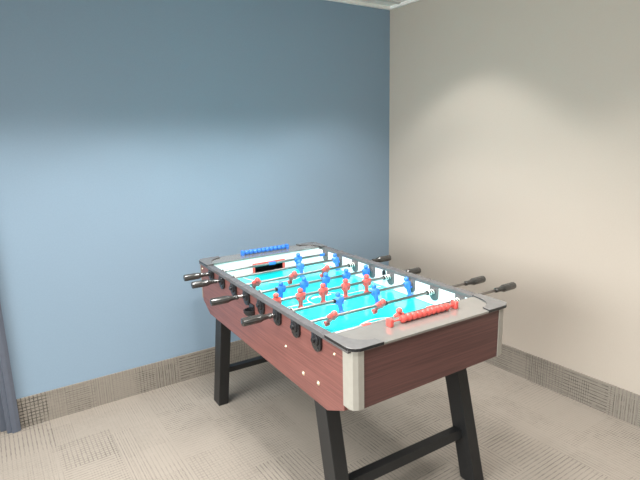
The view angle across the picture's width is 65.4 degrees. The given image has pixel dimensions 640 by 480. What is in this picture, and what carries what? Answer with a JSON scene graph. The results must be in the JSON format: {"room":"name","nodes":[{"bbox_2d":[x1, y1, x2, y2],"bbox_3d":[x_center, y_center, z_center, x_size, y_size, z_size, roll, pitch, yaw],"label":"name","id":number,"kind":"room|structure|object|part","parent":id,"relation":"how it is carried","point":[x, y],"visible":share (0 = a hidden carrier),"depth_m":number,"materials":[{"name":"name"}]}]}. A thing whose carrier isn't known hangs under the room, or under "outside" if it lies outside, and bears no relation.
{"room":"game room","nodes":[
{"label":"game room","id":0,"kind":"room"},
{"bbox_2d":[0,303,20,433],"bbox_3d":[-2.090,0.053,2.262,0.996,2.120,0.124,-9,14,-33],"label":"curtain","id":1,"kind":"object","parent":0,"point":[9,415],"depth_m":2.64,"materials":[{"name":"fabric"}]},
{"bbox_2d":[0,0,389,398],"bbox_3d":[-1.640,-0.185,2.566,5.200,2.442,0.120,-9,14,-33],"label":"wall","id":2,"kind":"structure","parent":0,"point":[142,141],"depth_m":2.94,"materials":[{"name":"blue paint"}]},
{"bbox_2d":[16,339,260,428],"bbox_3d":[-0.533,0.766,3.432,2.663,0.172,0.009,-9,14,-33],"label":"baseboard","id":3,"kind":"structure","parent":2,"relation":"attached to","point":[38,408],"depth_m":2.99,"materials":[{"name":"carpet"}]},
{"bbox_2d":[327,0,391,9],"bbox_3d":[-1.628,-1.358,2.260,5.200,0.022,0.024,-9,14,-33],"label":"trim","id":4,"kind":"structure","parent":2,"relation":"attached to","point":[353,2],"depth_m":3.53,"materials":[{"name":"white paint"}]},
{"bbox_2d":[0,361,639,479],"bbox_3d":[0.011,1.487,0.581,5.320,0.100,5.720,-9,14,-33],"label":"floor","id":5,"kind":"structure","parent":0,"point":[267,429],"depth_m":2.59,"materials":[{"name":"carpet"}]},
{"bbox_2d":[183,242,515,479],"bbox_3d":[0.109,0.576,2.553,1.272,0.872,1.521,-9,14,-31],"label":"foosball table","id":6,"kind":"object","parent":5,"relation":"on","point":[353,332],"visible":1,"depth_m":2.11,"materials":[{"name":"brown wood"}]},
{"bbox_3d":[-0.661,0.193,2.659,0.132,0.036,0.036,-9,14,-31],"label":"handle","id":7,"kind":"part","parent":6,"relation":"part of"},
{"bbox_3d":[-0.585,0.219,2.526,0.132,0.036,0.036,-9,14,-31],"label":"handle","id":8,"kind":"part","parent":6,"relation":"part of","materials":[{"name":"black plastic"}]},
{"bbox_3d":[-0.556,0.672,2.839,0.065,0.600,0.212,-9,14,-31],"label":"leg","id":9,"kind":"part","parent":6,"relation":"part of","materials":[{"name":"black metal"}]},
{"bbox_3d":[-0.432,0.270,2.260,0.132,0.036,0.036,-9,14,-31],"label":"handle","id":10,"kind":"part","parent":6,"relation":"part of","materials":[{"name":"black plastic"}]},
{"bbox_2d":[243,303,254,315],"bbox_3d":[-0.328,0.323,2.277,0.044,0.058,0.058,-9,14,-31],"label":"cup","id":11,"kind":"object","parent":6,"relation":"on","point":[250,311],"depth_m":2.27,"materials":[{"name":"black plastic"}]},
{"bbox_3d":[-0.254,0.318,2.010,0.132,0.036,0.036,-9,14,-31],"label":"handle","id":12,"kind":"part","parent":6,"relation":"part of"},
{"bbox_2d":[241,244,288,255],"bbox_3d":[-0.331,0.058,3.014,0.312,0.029,0.028,-9,14,-31],"label":"counter","id":13,"kind":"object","parent":6,"relation":"on","point":[286,245],"depth_m":2.94,"materials":[{"name":"blue plastic"}]},
{"bbox_3d":[-0.304,0.156,2.968,0.212,0.061,0.011,-9,14,-31],"label":"goal frame","id":14,"kind":"part","parent":6,"relation":"part of","materials":[{"name":"plastic"}]},
{"bbox_3d":[-0.291,0.381,2.291,0.018,0.284,1.431,-9,14,-31],"label":"panel","id":15,"kind":"part","parent":6,"relation":"part of","materials":[{"name":"brown wood"}]},
{"bbox_3d":[-0.284,0.241,2.237,0.036,0.018,1.468,-9,14,-31],"label":"rail","id":16,"kind":"part","parent":6,"relation":"part of","materials":[{"name":"plastic"}]},
{"bbox_3d":[-0.281,0.135,2.890,1.000,0.013,0.014,-9,14,-31],"label":"player rod","id":17,"kind":"part","parent":6,"relation":"part of","materials":[{"name":"silver metal"}]},
{"bbox_3d":[-0.204,0.161,2.758,1.004,0.013,0.014,-9,14,-31],"label":"player rod","id":18,"kind":"part","parent":6,"relation":"part of","materials":[{"name":"silver metal"}]},
{"bbox_3d":[-0.015,0.170,2.693,0.985,0.013,0.014,-9,14,-31],"label":"player rod","id":19,"kind":"part","parent":6,"relation":"part of","materials":[{"name":"silver metal"}]},
{"bbox_3d":[-0.048,0.212,2.494,1.011,0.013,0.014,-9,14,-31],"label":"player rod","id":20,"kind":"part","parent":6,"relation":"part of","materials":[{"name":"silver metal"}]},
{"bbox_3d":[0.030,0.099,3.082,0.013,0.066,0.054,-9,14,-31],"label":"bearing plate","id":21,"kind":"part","parent":6,"relation":"part of","materials":[{"name":"plastic"}]},
{"bbox_3d":[0.058,0.858,1.876,0.065,0.600,0.221,-9,14,-31],"label":"leg","id":22,"kind":"part","parent":6,"relation":"part of","materials":[{"name":"black wood"}]},
{"bbox_3d":[0.126,0.223,2.421,0.929,0.013,0.014,-9,14,-31],"label":"player rod","id":23,"kind":"part","parent":6,"relation":"part of","materials":[{"name":"silver metal"}]},
{"bbox_3d":[0.113,0.124,2.953,0.013,0.066,0.054,-9,14,-31],"label":"bearing plate","id":24,"kind":"part","parent":6,"relation":"part of","materials":[{"name":"plastic"}]},
{"bbox_3d":[0.127,0.261,2.242,1.003,0.013,0.014,-9,14,-31],"label":"player rod","id":25,"kind":"part","parent":6,"relation":"part of","materials":[{"name":"silver metal"}]},
{"bbox_3d":[0.112,0.462,1.667,0.044,0.215,0.060,-9,14,-31],"label":"corner post","id":26,"kind":"part","parent":6,"relation":"part of","materials":[{"name":"silver metal"}]},
{"bbox_3d":[0.195,0.149,2.824,0.013,0.066,0.054,-9,14,-31],"label":"bearing plate","id":27,"kind":"part","parent":6,"relation":"part of","materials":[{"name":"plastic"}]},
{"bbox_3d":[0.278,0.174,2.695,0.013,0.066,0.054,-9,14,-31],"label":"bearing plate","id":28,"kind":"part","parent":6,"relation":"part of","materials":[{"name":"plastic"}]},
{"bbox_3d":[0.358,0.113,2.921,0.132,0.036,0.036,-9,14,-31],"label":"handle","id":29,"kind":"part","parent":6,"relation":"part of","materials":[{"name":"black plastic"}]},
{"bbox_3d":[0.349,0.264,2.198,1.067,0.013,0.014,-9,14,-31],"label":"player rod","id":30,"kind":"part","parent":6,"relation":"part of","materials":[{"name":"silver metal"}]},
{"bbox_3d":[0.360,0.199,2.565,0.013,0.066,0.054,-9,14,-31],"label":"bearing plate","id":31,"kind":"part","parent":6,"relation":"part of","materials":[{"name":"plastic"}]},
{"bbox_3d":[0.345,0.145,2.620,0.036,0.018,1.468,-9,14,-31],"label":"rail","id":32,"kind":"part","parent":6,"relation":"part of","materials":[{"name":"plastic"}]},
{"bbox_3d":[0.443,0.224,2.436,0.013,0.066,0.054,-9,14,-31],"label":"bearing plate","id":33,"kind":"part","parent":6,"relation":"part of","materials":[{"name":"plastic"}]},
{"bbox_3d":[0.475,0.170,2.633,0.132,0.036,0.036,-9,14,-31],"label":"handle","id":34,"kind":"part","parent":6,"relation":"part of","materials":[{"name":"black plastic"}]},
{"bbox_3d":[0.444,0.287,2.076,1.095,0.013,0.014,-9,14,-31],"label":"player rod","id":35,"kind":"part","parent":6,"relation":"part of","materials":[{"name":"silver metal"}]},
{"bbox_2d":[386,300,457,327],"bbox_3d":[0.392,0.277,1.884,0.346,0.029,0.028,-9,14,-31],"label":"counter","id":36,"kind":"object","parent":6,"relation":"on","point":[454,304],"depth_m":1.81,"materials":[{"name":"red plastic"}]},
{"bbox_3d":[0.424,0.419,1.837,0.677,0.214,0.018,-9,14,-31],"label":"panel","id":37,"kind":"part","parent":6,"relation":"part of","materials":[{"name":"brown wood"}]},
{"bbox_3d":[0.525,0.248,2.307,0.013,0.066,0.054,-9,14,-31],"label":"bearing plate","id":38,"kind":"part","parent":6,"relation":"part of","materials":[{"name":"plastic"}]},
{"bbox_3d":[0.608,0.273,2.178,0.013,0.066,0.054,-9,14,-31],"label":"bearing plate","id":39,"kind":"part","parent":6,"relation":"part of","materials":[{"name":"plastic"}]},
{"bbox_3d":[0.634,0.770,2.227,0.071,0.600,0.221,-9,14,-31],"label":"leg","id":40,"kind":"part","parent":6,"relation":"part of","materials":[{"name":"black wood"}]},
{"bbox_3d":[0.757,0.202,2.446,0.132,0.036,0.036,-9,14,-31],"label":"handle","id":41,"kind":"part","parent":6,"relation":"part of","materials":[{"name":"black plastic"}]},
{"bbox_3d":[0.719,0.366,2.035,0.044,0.206,0.060,-9,14,-31],"label":"corner post","id":42,"kind":"part","parent":6,"relation":"part of","materials":[{"name":"silver metal"}]},
{"bbox_3d":[0.863,0.224,2.331,0.132,0.036,0.036,-9,14,-31],"label":"handle","id":43,"kind":"part","parent":6,"relation":"part of","materials":[{"name":"black plastic"}]},
{"bbox_2d":[355,0,406,5],"bbox_3d":[-0.051,-1.001,0.062,5.320,0.100,5.720,-9,14,-33],"label":"ceiling","id":44,"kind":"structure","parent":0,"point":[367,1],"depth_m":3.53,"materials":[{"name":"paint"}]},
{"bbox_2d":[376,0,400,3],"bbox_3d":[-0.069,-0.927,-0.025,5.176,0.007,5.576,-9,14,-33],"label":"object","id":45,"kind":"structure","parent":44,"relation":"in","point":[376,0],"depth_m":3.50,"materials":[{"name":"metal"}]},
{"bbox_2d":[389,0,639,394],"bbox_3d":[2.132,-0.106,1.738,0.120,2.442,5.720,-9,14,-33],"label":"wall","id":46,"kind":"structure","parent":0,"point":[514,125],"depth_m":2.92,"materials":[{"name":"beige paint"}]},
{"bbox_2d":[390,0,419,8],"bbox_3d":[2.083,-1.269,1.393,0.024,0.022,5.576,-9,14,-33],"label":"trim","id":47,"kind":"structure","parent":46,"relation":"attached to","point":[407,2],"depth_m":3.54,"materials":[{"name":"white paint"}]},
{"bbox_2d":[485,343,639,427],"bbox_3d":[2.140,1.023,1.886,0.009,0.172,5.600,-9,14,-33],"label":"baseboard","id":48,"kind":"structure","parent":46,"relation":"attached to","point":[620,403],"depth_m":2.87,"materials":[{"name":"carpet"}]}
]}

